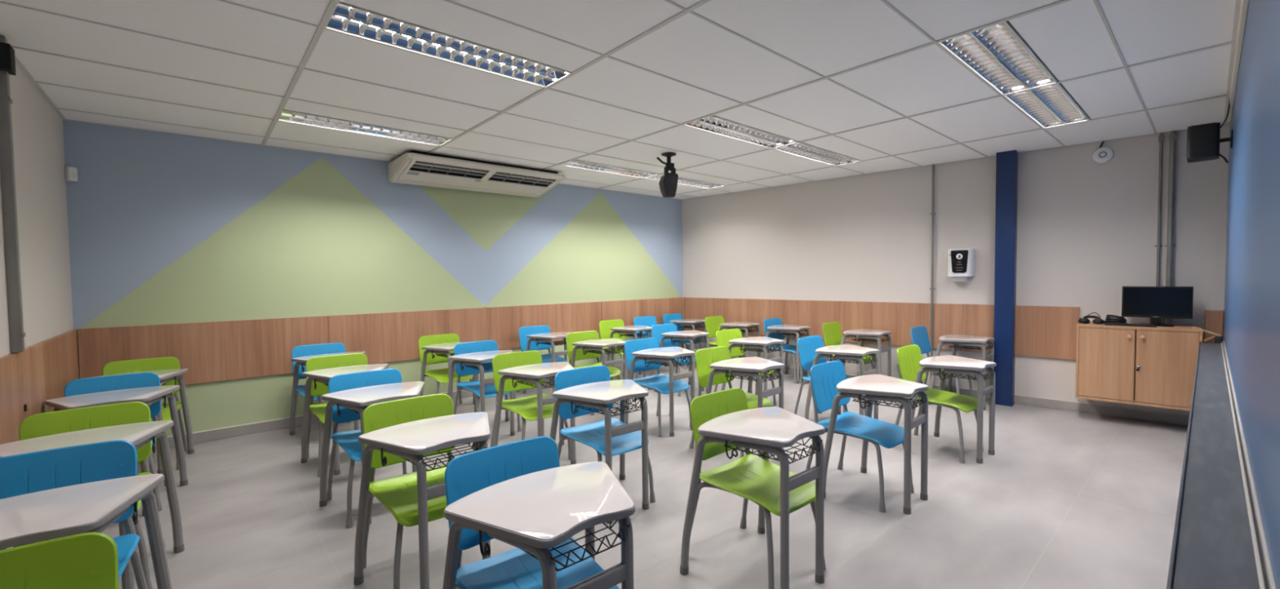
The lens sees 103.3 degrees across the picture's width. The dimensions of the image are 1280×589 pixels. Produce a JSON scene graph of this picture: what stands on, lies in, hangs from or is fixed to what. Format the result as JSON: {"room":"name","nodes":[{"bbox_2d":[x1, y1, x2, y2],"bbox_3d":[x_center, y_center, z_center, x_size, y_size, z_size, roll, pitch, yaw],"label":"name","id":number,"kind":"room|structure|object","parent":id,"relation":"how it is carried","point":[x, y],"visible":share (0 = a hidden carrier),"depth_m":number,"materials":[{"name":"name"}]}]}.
{"room":"classroom","nodes":[
{"label":"classroom","id":0,"kind":"room"},
{"bbox_2d":[0,62,79,549],"bbox_3d":[-2.438,-0.050,1.602,0.168,2.907,6.121,-2,3,-41],"label":"wall","id":1,"kind":"structure","parent":0,"point":[49,361],"depth_m":3.03,"materials":[{"name":"grey paint"}]},
{"bbox_2d":[0,35,26,353],"bbox_3d":[-3.147,-0.493,2.534,0.060,1.572,0.090,-2,3,-41],"label":"duct","id":2,"kind":"object","parent":1,"relation":"attached to","point":[7,61],"visible":1,"depth_m":2.52,"materials":[{"name":"metal"}]},
{"bbox_2d":[62,120,683,436],"bbox_3d":[-1.777,-0.223,6.139,7.150,2.907,0.168,-2,3,-41],"label":"wall","id":3,"kind":"structure","parent":0,"point":[221,259],"depth_m":4.80,"materials":[{"name":"green paint"}]},
{"bbox_2d":[151,362,664,451],"bbox_3d":[-1.788,1.138,6.068,6.650,0.088,0.012,-2,3,-41],"label":"baseboard","id":4,"kind":"structure","parent":3,"relation":"attached to","point":[214,435],"depth_m":4.55,"materials":[{"name":"tile"}]},
{"bbox_2d":[35,362,1187,588],"bbox_3d":[0.388,1.290,4.117,7.642,0.120,6.121,-2,3,-41],"label":"floor","id":5,"kind":"structure","parent":0,"point":[1065,500],"depth_m":2.92,"materials":[{"name":"grey concrete"}]},
{"bbox_2d":[0,532,118,588],"bbox_3d":[-1.298,0.974,0.951,0.488,0.788,0.526,-2,3,-40],"label":"chair","id":6,"kind":"object","parent":5,"relation":"on","point":[85,561],"visible":1,"depth_m":1.18,"materials":[{"name":"green plastic"}]},
{"bbox_2d":[0,440,147,588],"bbox_3d":[-1.956,0.956,1.661,0.488,0.788,0.526,-2,3,-40],"label":"chair","id":7,"kind":"object","parent":5,"relation":"on","point":[26,473],"visible":0.44,"depth_m":1.85,"materials":[{"name":"blue plastic"}]},
{"bbox_2d":[0,474,172,588],"bbox_3d":[-1.827,1.000,1.532,0.617,0.701,0.482,-3,3,-42],"label":"school desk","id":8,"kind":"object","parent":5,"relation":"on","point":[91,507],"visible":0.75,"depth_m":1.57,"materials":[{"name":"grey laminate"}]},
{"bbox_2d":[13,401,165,588],"bbox_3d":[-2.489,0.940,2.276,0.488,0.788,0.526,-3,3,-42],"label":"chair","id":9,"kind":"object","parent":5,"relation":"on","point":[48,424],"visible":0.2,"depth_m":2.41,"materials":[{"name":"green plastic"}]},
{"bbox_2d":[0,420,184,588],"bbox_3d":[-2.431,0.982,2.225,0.617,0.701,0.482,-3,3,-42],"label":"school desk","id":10,"kind":"object","parent":5,"relation":"on","point":[140,434],"visible":0.35,"depth_m":2.29,"materials":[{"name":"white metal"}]},
{"bbox_2d":[64,372,165,511],"bbox_3d":[-3.219,0.919,3.094,0.488,0.788,0.526,-3,3,-42],"label":"chair","id":11,"kind":"object","parent":5,"relation":"on","point":[113,383],"visible":0.18,"depth_m":3.24,"materials":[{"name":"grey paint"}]},
{"bbox_2d":[44,385,187,516],"bbox_3d":[-3.173,0.960,3.072,0.617,0.701,0.482,-2,3,-41],"label":"school desk","id":12,"kind":"object","parent":5,"relation":"on","point":[148,396],"visible":0.46,"depth_m":3.09,"materials":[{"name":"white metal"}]},
{"bbox_2d":[84,368,194,475],"bbox_3d":[-3.684,0.943,3.702,0.617,0.701,0.482,-2,3,-41],"label":"school desk","id":13,"kind":"object","parent":5,"relation":"on","point":[165,375],"visible":0.31,"depth_m":3.92,"materials":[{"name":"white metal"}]},
{"bbox_2d":[102,356,187,470],"bbox_3d":[-3.703,0.900,3.769,0.488,0.788,0.526,-3,3,-41],"label":"chair","id":14,"kind":"object","parent":5,"relation":"on","point":[160,363],"visible":0.17,"depth_m":3.93,"materials":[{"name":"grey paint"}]},
{"bbox_2d":[291,342,350,422],"bbox_3d":[-2.836,0.861,4.554,0.488,0.788,0.526,-2,3,-41],"label":"chair","id":15,"kind":"object","parent":5,"relation":"on","point":[334,348],"visible":0.22,"depth_m":4.65,"materials":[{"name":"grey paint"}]},
{"bbox_2d":[289,351,364,439],"bbox_3d":[-2.748,0.902,4.537,0.617,0.701,0.482,-3,3,-41],"label":"school desk","id":16,"kind":"object","parent":5,"relation":"on","point":[301,361],"visible":0.28,"depth_m":4.48,"materials":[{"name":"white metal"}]},
{"bbox_2d":[305,353,368,477],"bbox_3d":[-2.256,0.879,3.860,0.488,0.788,0.526,-2,3,-39],"label":"chair","id":17,"kind":"object","parent":5,"relation":"on","point":[317,363],"visible":0.3,"depth_m":3.91,"materials":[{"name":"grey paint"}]},
{"bbox_2d":[301,364,388,475],"bbox_3d":[-2.188,0.921,3.834,0.617,0.701,0.482,-2,3,-39],"label":"school desk","id":18,"kind":"object","parent":5,"relation":"on","point":[323,376],"visible":0.47,"depth_m":3.79,"materials":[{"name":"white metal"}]},
{"bbox_2d":[326,368,407,528],"bbox_3d":[-1.633,0.899,3.127,0.488,0.788,0.526,-2,3,-40],"label":"chair","id":19,"kind":"object","parent":5,"relation":"on","point":[348,442],"visible":0.36,"depth_m":3.16,"materials":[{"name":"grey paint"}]},
{"bbox_2d":[319,382,424,524],"bbox_3d":[-1.582,0.940,3.102,0.617,0.701,0.482,-2,3,-40],"label":"school desk","id":20,"kind":"object","parent":5,"relation":"on","point":[356,400],"visible":0.56,"depth_m":3.04,"materials":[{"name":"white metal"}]},
{"bbox_2d":[362,393,455,588],"bbox_3d":[-1.007,0.919,2.373,0.488,0.788,0.526,-2,3,-40],"label":"chair","id":21,"kind":"object","parent":5,"relation":"on","point":[398,495],"visible":0.51,"depth_m":2.40,"materials":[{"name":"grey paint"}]},
{"bbox_2d":[353,412,490,588],"bbox_3d":[-0.924,0.961,2.315,0.617,0.701,0.482,-2,3,-40],"label":"school desk","id":22,"kind":"object","parent":5,"relation":"on","point":[410,441],"visible":0.91,"depth_m":2.21,"materials":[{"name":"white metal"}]},
{"bbox_2d":[400,441,485,471],"bbox_3d":[-0.885,0.689,2.251,0.369,0.048,0.330,-2,3,-40],"label":"basket","id":23,"kind":"object","parent":22,"relation":"on","point":[417,460],"depth_m":2.14,"materials":[{"name":"black metal"}]},
{"bbox_2d":[418,333,475,413],"bbox_3d":[-1.990,0.827,5.229,0.488,0.788,0.526,-2,3,-41],"label":"chair","id":24,"kind":"object","parent":5,"relation":"on","point":[441,375],"visible":0.62,"depth_m":5.29,"materials":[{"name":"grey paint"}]},
{"bbox_2d":[419,341,479,412],"bbox_3d":[-1.892,0.868,5.197,0.617,0.701,0.482,-2,3,-41],"label":"school desk","id":25,"kind":"object","parent":5,"relation":"on","point":[443,349],"visible":0.42,"depth_m":5.10,"materials":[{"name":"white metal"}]},
{"bbox_2d":[447,350,515,435],"bbox_3d":[-1.364,0.886,4.518,0.617,0.701,0.482,-2,3,-40],"label":"school desk","id":26,"kind":"object","parent":5,"relation":"on","point":[473,360],"visible":0.55,"depth_m":4.41,"materials":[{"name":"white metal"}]},
{"bbox_2d":[464,363,493,371],"bbox_3d":[-1.326,0.614,4.453,0.369,0.048,0.330,-2,3,-40],"label":"basket","id":27,"kind":"object","parent":26,"relation":"on","point":[480,366],"depth_m":4.32,"materials":[{"name":"black metal"}]},
{"bbox_2d":[453,340,521,432],"bbox_3d":[-1.393,0.843,4.596,0.488,0.788,0.526,-2,3,-40],"label":"chair","id":28,"kind":"object","parent":5,"relation":"on","point":[489,345],"visible":0.59,"depth_m":4.63,"materials":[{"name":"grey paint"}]},
{"bbox_2d":[489,350,570,460],"bbox_3d":[-0.838,0.862,3.892,0.488,0.788,0.526,-2,3,-40],"label":"chair","id":29,"kind":"object","parent":5,"relation":"on","point":[526,407],"visible":0.62,"depth_m":3.94,"materials":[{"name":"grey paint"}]},
{"bbox_2d":[444,436,619,588],"bbox_3d":[-0.340,0.938,1.648,0.488,0.788,0.526,-2,3,-39],"label":"chair","id":30,"kind":"object","parent":5,"relation":"on","point":[467,474],"visible":0.64,"depth_m":1.72,"materials":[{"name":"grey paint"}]},
{"bbox_2d":[493,361,576,465],"bbox_3d":[-0.736,0.904,3.817,0.617,0.701,0.482,-2,3,-39],"label":"school desk","id":31,"kind":"object","parent":5,"relation":"on","point":[531,374],"visible":0.62,"depth_m":3.72,"materials":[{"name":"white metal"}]},
{"bbox_2d":[516,376,555,388],"bbox_3d":[-0.699,0.632,3.752,0.369,0.048,0.330,-2,3,-39],"label":"basket","id":32,"kind":"object","parent":31,"relation":"on","point":[536,382],"depth_m":3.63,"materials":[{"name":"black metal"}]},
{"bbox_2d":[442,462,635,588],"bbox_3d":[-0.277,0.980,1.605,0.617,0.701,0.482,-2,3,-40],"label":"school desk","id":33,"kind":"object","parent":5,"relation":"on","point":[533,513],"visible":1,"depth_m":1.50,"materials":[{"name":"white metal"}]},
{"bbox_2d":[520,520,630,572],"bbox_3d":[-0.239,0.707,1.541,0.369,0.048,0.330,-2,3,-40],"label":"basket","id":34,"kind":"object","parent":33,"relation":"on","point":[544,556],"depth_m":1.42,"materials":[{"name":"black metal"}]},
{"bbox_2d":[515,325,566,392],"bbox_3d":[-1.153,0.786,6.064,0.488,0.788,0.526,-2,3,-39],"label":"chair","id":35,"kind":"object","parent":5,"relation":"on","point":[526,331],"visible":0.47,"depth_m":6.17,"materials":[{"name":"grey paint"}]},
{"bbox_2d":[522,332,574,396],"bbox_3d":[-1.024,0.827,6.036,0.617,0.701,0.482,-2,3,-39],"label":"school desk","id":36,"kind":"object","parent":5,"relation":"on","point":[547,338],"visible":0.56,"depth_m":5.87,"materials":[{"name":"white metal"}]},
{"bbox_2d":[537,337,566,346],"bbox_3d":[-0.986,0.554,5.971,0.369,0.048,0.330,-2,3,-39],"label":"basket","id":37,"kind":"object","parent":36,"relation":"on","point":[549,342],"depth_m":5.85,"materials":[{"name":"black metal"}]},
{"bbox_2d":[565,330,621,416],"bbox_3d":[-0.484,0.804,5.351,0.488,0.788,0.526,-2,3,-40],"label":"chair","id":38,"kind":"object","parent":5,"relation":"on","point":[575,337],"visible":0.53,"depth_m":5.46,"materials":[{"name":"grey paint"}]},
{"bbox_2d":[570,338,626,415],"bbox_3d":[-0.394,0.846,5.321,0.617,0.701,0.482,-2,3,-39],"label":"school desk","id":39,"kind":"object","parent":5,"relation":"on","point":[596,345],"visible":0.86,"depth_m":5.21,"materials":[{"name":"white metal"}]},
{"bbox_2d":[583,346,624,355],"bbox_3d":[-0.356,0.573,5.256,0.369,0.048,0.330,-2,3,-39],"label":"basket","id":40,"kind":"object","parent":39,"relation":"on","point":[602,351],"depth_m":5.17,"materials":[{"name":"black metal"}]},
{"bbox_2d":[549,379,648,524],"bbox_3d":[-0.210,0.925,3.090,0.617,0.701,0.482,-2,3,-39],"label":"school desk","id":41,"kind":"object","parent":5,"relation":"on","point":[593,395],"visible":0.92,"depth_m":2.98,"materials":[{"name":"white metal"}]},
{"bbox_2d":[574,398,645,417],"bbox_3d":[-0.173,0.652,3.025,0.369,0.048,0.330,-2,3,-39],"label":"basket","id":42,"kind":"object","parent":41,"relation":"on","point":[606,411],"depth_m":2.93,"materials":[{"name":"black metal"}]},
{"bbox_2d":[554,365,655,502],"bbox_3d":[-0.233,0.881,3.156,0.488,0.788,0.526,-2,3,-39],"label":"chair","id":43,"kind":"object","parent":5,"relation":"on","point":[592,435],"visible":0.7,"depth_m":3.18,"materials":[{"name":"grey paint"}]},
{"bbox_2d":[599,319,645,380],"bbox_3d":[-0.250,0.749,6.793,0.488,0.788,0.526,-2,3,-40],"label":"chair","id":44,"kind":"object","parent":5,"relation":"on","point":[605,326],"visible":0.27,"depth_m":6.89,"materials":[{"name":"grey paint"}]},
{"bbox_2d":[606,325,652,378],"bbox_3d":[-0.084,0.790,6.761,0.617,0.701,0.482,-2,3,-39],"label":"school desk","id":45,"kind":"object","parent":5,"relation":"on","point":[623,330],"visible":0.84,"depth_m":6.64,"materials":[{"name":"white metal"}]},
{"bbox_2d":[633,315,675,375],"bbox_3d":[0.208,0.725,7.322,0.488,0.788,0.526,-2,3,-38],"label":"chair","id":46,"kind":"object","parent":5,"relation":"on","point":[650,321],"visible":0.2,"depth_m":7.47,"materials":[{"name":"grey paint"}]},
{"bbox_2d":[624,337,690,437],"bbox_3d":[0.159,0.822,4.657,0.488,0.788,0.526,-2,3,-40],"label":"chair","id":47,"kind":"object","parent":5,"relation":"on","point":[660,383],"visible":0.8,"depth_m":4.69,"materials":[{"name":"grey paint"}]},
{"bbox_2d":[625,346,695,436],"bbox_3d":[0.229,0.864,4.608,0.617,0.701,0.482,-2,3,-41],"label":"school desk","id":48,"kind":"object","parent":5,"relation":"on","point":[668,355],"visible":0.97,"depth_m":4.47,"materials":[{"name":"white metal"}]},
{"bbox_2d":[645,356,693,367],"bbox_3d":[0.268,0.592,4.544,0.369,0.048,0.330,-2,3,-41],"label":"basket","id":49,"kind":"object","parent":48,"relation":"on","point":[669,362],"depth_m":4.44,"materials":[{"name":"black metal"}]},
{"bbox_2d":[648,323,704,396],"bbox_3d":[0.440,0.766,6.100,0.488,0.788,0.526,-2,3,-40],"label":"chair","id":50,"kind":"object","parent":5,"relation":"on","point":[656,330],"visible":0.37,"depth_m":6.21,"materials":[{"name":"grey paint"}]},
{"bbox_2d":[654,330,709,392],"bbox_3d":[0.553,0.808,6.055,0.617,0.701,0.482,-2,3,-41],"label":"school desk","id":51,"kind":"object","parent":5,"relation":"on","point":[682,336],"visible":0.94,"depth_m":5.93,"materials":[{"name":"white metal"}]},
{"bbox_2d":[671,337,708,343],"bbox_3d":[0.592,0.535,5.991,0.369,0.048,0.330,-2,3,-41],"label":"basket","id":52,"kind":"object","parent":51,"relation":"on","point":[679,340],"depth_m":5.89,"materials":[{"name":"black metal"}]},
{"bbox_2d":[664,319,706,368],"bbox_3d":[0.748,0.744,7.746,0.617,0.701,0.482,-3,3,-42],"label":"school desk","id":53,"kind":"object","parent":5,"relation":"on","point":[686,322],"visible":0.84,"depth_m":7.61,"materials":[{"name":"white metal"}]},
{"bbox_2d":[704,315,745,359],"bbox_3d":[1.226,0.717,7.197,0.488,0.788,0.526,-3,3,-42],"label":"chair","id":54,"kind":"object","parent":5,"relation":"on","point":[712,323],"visible":0.39,"depth_m":7.30,"materials":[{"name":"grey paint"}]},
{"bbox_2d":[688,346,772,457],"bbox_3d":[0.737,0.839,4.005,0.488,0.788,0.526,-2,3,-40],"label":"chair","id":55,"kind":"object","parent":5,"relation":"on","point":[704,358],"visible":0.34,"depth_m":4.08,"materials":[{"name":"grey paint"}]},
{"bbox_2d":[716,321,759,377],"bbox_3d":[1.409,0.758,7.142,0.617,0.701,0.482,-3,3,-42],"label":"school desk","id":56,"kind":"object","parent":5,"relation":"on","point":[741,326],"visible":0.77,"depth_m":7.00,"materials":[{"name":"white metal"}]},
{"bbox_2d":[706,356,784,458],"bbox_3d":[0.837,0.881,3.950,0.617,0.701,0.482,-2,3,-40],"label":"school desk","id":57,"kind":"object","parent":5,"relation":"on","point":[750,367],"visible":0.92,"depth_m":3.83,"materials":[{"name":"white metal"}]},
{"bbox_2d":[724,369,782,382],"bbox_3d":[0.876,0.609,3.886,0.369,0.048,0.330,-2,3,-40],"label":"basket","id":58,"kind":"object","parent":57,"relation":"on","point":[755,375],"depth_m":3.78,"materials":[{"name":"black metal"}]},
{"bbox_2d":[714,328,776,406],"bbox_3d":[1.112,0.784,5.386,0.488,0.788,0.526,-2,3,-40],"label":"chair","id":59,"kind":"object","parent":5,"relation":"on","point":[722,337],"visible":0.34,"depth_m":5.53,"materials":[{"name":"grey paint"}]},
{"bbox_2d":[680,407,825,588],"bbox_3d":[0.564,0.943,2.353,0.617,0.701,0.482,-2,3,-39],"label":"school desk","id":60,"kind":"object","parent":5,"relation":"on","point":[767,430],"visible":0.98,"depth_m":2.25,"materials":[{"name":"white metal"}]},
{"bbox_2d":[723,438,822,463],"bbox_3d":[0.602,0.670,2.289,0.369,0.048,0.330,-2,3,-39],"label":"basket","id":61,"kind":"object","parent":60,"relation":"on","point":[780,454],"depth_m":2.17,"materials":[{"name":"black metal"}]},
{"bbox_2d":[721,336,783,399],"bbox_3d":[1.225,0.826,5.334,0.617,0.701,0.482,-2,3,-39],"label":"school desk","id":62,"kind":"object","parent":5,"relation":"on","point":[753,343],"visible":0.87,"depth_m":5.21,"materials":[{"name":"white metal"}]},
{"bbox_2d":[739,345,781,352],"bbox_3d":[1.262,0.554,5.269,0.369,0.048,0.330,-2,3,-39],"label":"basket","id":63,"kind":"object","parent":62,"relation":"on","point":[760,348],"depth_m":5.17,"materials":[{"name":"black metal"}]},
{"bbox_2d":[689,387,826,588],"bbox_3d":[0.543,0.899,2.426,0.488,0.788,0.526,-2,3,-40],"label":"chair","id":64,"kind":"object","parent":5,"relation":"on","point":[757,480],"visible":0.73,"depth_m":2.44,"materials":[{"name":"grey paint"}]},
{"bbox_2d":[761,324,810,383],"bbox_3d":[1.947,0.770,6.652,0.617,0.701,0.482,-3,3,-42],"label":"school desk","id":65,"kind":"object","parent":5,"relation":"on","point":[784,329],"visible":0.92,"depth_m":6.52,"materials":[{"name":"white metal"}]},
{"bbox_2d":[763,318,810,384],"bbox_3d":[1.942,0.727,6.703,0.488,0.788,0.526,-3,3,-42],"label":"chair","id":66,"kind":"object","parent":5,"relation":"on","point":[774,322],"visible":0.47,"depth_m":6.78,"materials":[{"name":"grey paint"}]},
{"bbox_2d":[794,335,866,416],"bbox_3d":[1.764,0.802,4.681,0.488,0.788,0.526,-2,3,-40],"label":"chair","id":67,"kind":"object","parent":5,"relation":"on","point":[807,346],"visible":0.36,"depth_m":4.76,"materials":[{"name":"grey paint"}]},
{"bbox_2d":[804,344,879,420],"bbox_3d":[1.874,0.845,4.619,0.617,0.701,0.482,-2,3,-40],"label":"school desk","id":68,"kind":"object","parent":5,"relation":"on","point":[843,353],"visible":0.8,"depth_m":4.51,"materials":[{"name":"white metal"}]},
{"bbox_2d":[826,355,877,364],"bbox_3d":[1.912,0.572,4.554,0.369,0.048,0.330,-2,3,-40],"label":"basket","id":69,"kind":"object","parent":68,"relation":"on","point":[859,361],"depth_m":4.44,"materials":[{"name":"black metal"}]},
{"bbox_2d":[822,321,874,376],"bbox_3d":[2.498,0.743,6.080,0.488,0.788,0.526,-3,3,-41],"label":"chair","id":70,"kind":"object","parent":5,"relation":"on","point":[832,335],"visible":0.38,"depth_m":6.20,"materials":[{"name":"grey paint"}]},
{"bbox_2d":[805,360,914,512],"bbox_3d":[1.397,0.859,3.240,0.488,0.788,0.526,-2,3,-40],"label":"chair","id":71,"kind":"object","parent":5,"relation":"on","point":[824,377],"visible":0.84,"depth_m":3.27,"materials":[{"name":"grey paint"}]},
{"bbox_2d":[838,328,891,377],"bbox_3d":[2.670,0.785,5.992,0.617,0.701,0.482,-2,3,-41],"label":"school desk","id":72,"kind":"object","parent":5,"relation":"on","point":[864,335],"visible":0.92,"depth_m":5.87,"materials":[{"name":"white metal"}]},
{"bbox_2d":[851,336,889,342],"bbox_3d":[2.709,0.513,5.929,0.369,0.048,0.330,-2,3,-41],"label":"basket","id":73,"kind":"object","parent":72,"relation":"on","point":[868,339],"depth_m":5.82,"materials":[{"name":"black metal"}]},
{"bbox_2d":[823,374,928,515],"bbox_3d":[1.486,0.902,3.155,0.617,0.701,0.482,-3,3,-42],"label":"school desk","id":74,"kind":"object","parent":5,"relation":"on","point":[880,388],"visible":0.98,"depth_m":3.06,"materials":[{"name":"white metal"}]},
{"bbox_2d":[852,394,927,409],"bbox_3d":[1.527,0.630,3.092,0.369,0.048,0.330,-3,3,-42],"label":"basket","id":75,"kind":"object","parent":74,"relation":"on","point":[904,402],"depth_m":2.97,"materials":[{"name":"black metal"}]},
{"bbox_2d":[894,344,983,463],"bbox_3d":[2.331,0.822,3.977,0.488,0.788,0.526,-2,3,-39],"label":"chair","id":76,"kind":"object","parent":5,"relation":"on","point":[909,357],"visible":0.64,"depth_m":4.00,"materials":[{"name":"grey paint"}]},
{"bbox_2d":[905,326,973,399],"bbox_3d":[3.222,0.758,5.442,0.488,0.788,0.526,-2,3,-40],"label":"chair","id":77,"kind":"object","parent":5,"relation":"on","point":[919,335],"visible":0.33,"depth_m":5.60,"materials":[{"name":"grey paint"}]},
{"bbox_2d":[911,355,996,464],"bbox_3d":[2.421,0.864,3.912,0.617,0.701,0.482,-2,3,-40],"label":"school desk","id":78,"kind":"object","parent":5,"relation":"on","point":[954,365],"visible":0.98,"depth_m":3.81,"materials":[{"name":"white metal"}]},
{"bbox_2d":[932,370,994,380],"bbox_3d":[2.459,0.592,3.848,0.369,0.048,0.330,-2,3,-40],"label":"basket","id":79,"kind":"object","parent":78,"relation":"on","point":[975,374],"depth_m":3.72,"materials":[{"name":"black metal"}]},
{"bbox_2d":[928,334,994,410],"bbox_3d":[3.401,0.801,5.325,0.617,0.701,0.482,-2,3,-41],"label":"school desk","id":80,"kind":"object","parent":5,"relation":"on","point":[957,341],"visible":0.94,"depth_m":5.21,"materials":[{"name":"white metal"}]},
{"bbox_2d":[948,342,993,350],"bbox_3d":[3.440,0.529,5.261,0.369,0.048,0.330,-2,3,-41],"label":"basket","id":81,"kind":"object","parent":80,"relation":"on","point":[978,345],"depth_m":5.15,"materials":[{"name":"black metal"}]},
{"bbox_2d":[993,150,1017,406],"bbox_3d":[3.808,-0.162,5.274,0.175,2.617,0.205,1,3,42],"label":"pillar","id":82,"kind":"structure","parent":5,"relation":"on","point":[1006,162],"depth_m":5.20,"materials":[{"name":"blue paint"}]},
{"bbox_2d":[0,0,1240,199],"bbox_3d":[0.355,-1.494,4.015,7.642,0.243,6.121,-2,3,-41],"label":"ceiling","id":83,"kind":"structure","parent":0,"point":[872,82],"depth_m":3.10,"materials":[{"name":"grey tile"}]},
{"bbox_2d":[278,109,452,146],"bbox_3d":[-2.209,-1.398,4.157,1.236,0.097,0.300,-2,3,-41],"label":"ceiling light","id":84,"kind":"object","parent":83,"relation":"attached to","point":[291,116],"visible":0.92,"depth_m":4.13,"materials":[{"name":"white metal"}]},
{"bbox_2d":[324,0,571,87],"bbox_3d":[-0.973,-1.361,2.748,1.236,0.097,0.300,-2,3,-41],"label":"ceiling light","id":85,"kind":"object","parent":83,"relation":"attached to","point":[353,20],"visible":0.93,"depth_m":2.69,"materials":[{"name":"white metal"}]},
{"bbox_2d":[387,151,565,197],"bbox_3d":[-1.735,-1.293,5.564,1.740,0.228,0.685,-2,3,-41],"label":"air conditioner","id":86,"kind":"object","parent":83,"relation":"attached to","point":[413,167],"visible":1,"depth_m":5.38,"materials":[{"name":"white plastic"}]},
{"bbox_2d":[560,159,658,177],"bbox_3d":[-0.330,-1.480,5.804,1.236,0.097,0.300,-2,3,-41],"label":"ceiling light","id":87,"kind":"object","parent":83,"relation":"attached to","point":[576,163],"visible":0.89,"depth_m":5.80,"materials":[{"name":"white metal"}]},
{"bbox_2d":[656,152,678,198],"bbox_3d":[0.270,-1.198,5.098,0.224,0.430,0.149,-1,2,-16],"label":"ceiling speaker","id":88,"kind":"object","parent":83,"relation":"hanging from","point":[668,183],"visible":1,"depth_m":5.06,"materials":[{"name":"black plastic"}]},
{"bbox_2d":[644,174,725,188],"bbox_3d":[0.610,-1.521,6.627,1.236,0.097,0.300,-2,3,-41],"label":"ceiling light","id":89,"kind":"object","parent":83,"relation":"attached to","point":[685,181],"visible":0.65,"depth_m":6.75,"materials":[{"name":"white metal"}]},
{"bbox_2d":[684,115,798,148],"bbox_3d":[0.906,-1.443,4.394,1.236,0.097,0.300,-2,3,-41],"label":"ceiling light","id":90,"kind":"object","parent":83,"relation":"attached to","point":[715,124],"visible":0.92,"depth_m":4.38,"materials":[{"name":"white metal"}]},
{"bbox_2d":[773,141,861,165],"bbox_3d":[1.846,-1.484,5.218,1.236,0.097,0.300,-2,3,-41],"label":"ceiling light","id":91,"kind":"object","parent":83,"relation":"attached to","point":[801,149],"visible":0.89,"depth_m":5.21,"materials":[{"name":"white metal"}]},
{"bbox_2d":[937,20,1057,95],"bbox_3d":[2.143,-1.406,2.985,1.236,0.097,0.300,-2,3,-41],"label":"ceiling light","id":92,"kind":"object","parent":83,"relation":"attached to","point":[997,54],"visible":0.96,"depth_m":2.93,"materials":[{"name":"white metal"}]},
{"bbox_2d":[1004,79,1089,128],"bbox_3d":[3.082,-1.447,3.808,1.236,0.097,0.300,-2,3,-41],"label":"ceiling light","id":93,"kind":"object","parent":83,"relation":"attached to","point":[1051,105],"visible":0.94,"depth_m":3.78,"materials":[{"name":"white metal"}]},
{"bbox_2d":[681,124,1230,415],"bbox_3d":[2.921,-0.283,6.285,6.150,2.907,0.232,1,3,43],"label":"wall","id":94,"kind":"structure","parent":0,"point":[854,252],"depth_m":5.54,"materials":[{"name":"grey paint"}]},
{"bbox_2d":[929,164,935,382],"bbox_3d":[3.334,-0.194,5.771,0.045,2.557,0.050,1,3,42],"label":"conduit","id":95,"kind":"object","parent":94,"relation":"attached to","point":[932,213],"visible":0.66,"depth_m":5.75,"materials":[{"name":"metal"}]},
{"bbox_2d":[947,248,975,281],"bbox_3d":[3.505,-0.322,5.532,0.250,0.355,0.162,1,3,42],"label":"dispenser","id":96,"kind":"object","parent":94,"relation":"attached to","point":[961,262],"visible":1,"depth_m":5.48,"materials":[{"name":"white plastic"}]},
{"bbox_2d":[773,367,1189,426],"bbox_3d":[2.845,1.076,6.303,5.772,0.088,0.012,1,3,42],"label":"baseboard","id":97,"kind":"structure","parent":94,"relation":"attached to","point":[1177,420],"depth_m":4.91,"materials":[{"name":"tile"}]},
{"bbox_2d":[1092,141,1113,163],"bbox_3d":[4.365,-1.346,4.774,0.152,0.210,0.050,1,3,42],"label":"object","id":98,"kind":"object","parent":94,"relation":"attached to","point":[1104,154],"visible":1,"depth_m":4.77,"materials":[{"name":"white plastic"}]},
{"bbox_2d":[1075,315,1203,411],"bbox_3d":[4.445,0.575,4.553,0.789,0.772,0.402,1,3,42],"label":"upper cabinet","id":99,"kind":"object","parent":94,"relation":"attached to","point":[1146,366],"depth_m":4.42,"materials":[{"name":"laminate"}]},
{"bbox_2d":[1121,286,1193,327],"bbox_3d":[4.561,0.102,4.474,0.440,0.347,0.170,1,3,42],"label":"monitor","id":100,"kind":"object","parent":99,"relation":"on","point":[1155,303],"visible":0.86,"depth_m":4.46,"materials":[{"name":"black plastic"}]},
{"bbox_2d":[1154,132,1164,286],"bbox_3d":[4.665,-0.581,4.550,0.052,1.727,0.029,1,3,42],"label":"conduit","id":101,"kind":"object","parent":94,"relation":"attached to","point":[1161,140],"visible":0.95,"depth_m":4.54,"materials":[{"name":"metal"}]},
{"bbox_2d":[1164,130,1177,324],"bbox_3d":[4.711,-0.579,4.496,0.070,1.727,0.047,1,3,42],"label":"conduit","id":102,"kind":"object","parent":94,"relation":"attached to","point":[1173,135],"visible":0.94,"depth_m":4.48,"materials":[{"name":"metal"}]},
{"bbox_2d":[1223,0,1279,588],"bbox_3d":[2.321,-0.114,1.841,7.643,2.907,0.152,-3,3,-42],"label":"wall","id":103,"kind":"structure","parent":0,"point":[1251,318],"depth_m":1.45,"materials":[{"name":"blue paint"}]},
{"bbox_2d":[1186,100,1233,163],"bbox_3d":[4.099,-1.162,3.642,0.196,0.474,0.217,-2,3,-41],"label":"wall speaker","id":104,"kind":"object","parent":103,"relation":"attached to","point":[1203,140],"visible":0.94,"depth_m":3.60,"materials":[{"name":"black plastic"}]},
{"bbox_2d":[1166,338,1275,588],"bbox_3d":[2.161,0.505,1.904,7.134,0.046,0.134,-3,3,-42],"label":"ledge","id":105,"kind":"object","parent":103,"relation":"attached to","point":[1219,542],"visible":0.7,"depth_m":1.30,"materials":[{"name":"stone"}]},
{"bbox_2d":[1227,0,1248,121],"bbox_3d":[2.052,-1.274,1.685,6.808,0.072,0.020,-3,3,-42],"label":"trim","id":106,"kind":"structure","parent":103,"relation":"attached to","point":[1244,3],"depth_m":2.68,"materials":[{"name":"beige"}]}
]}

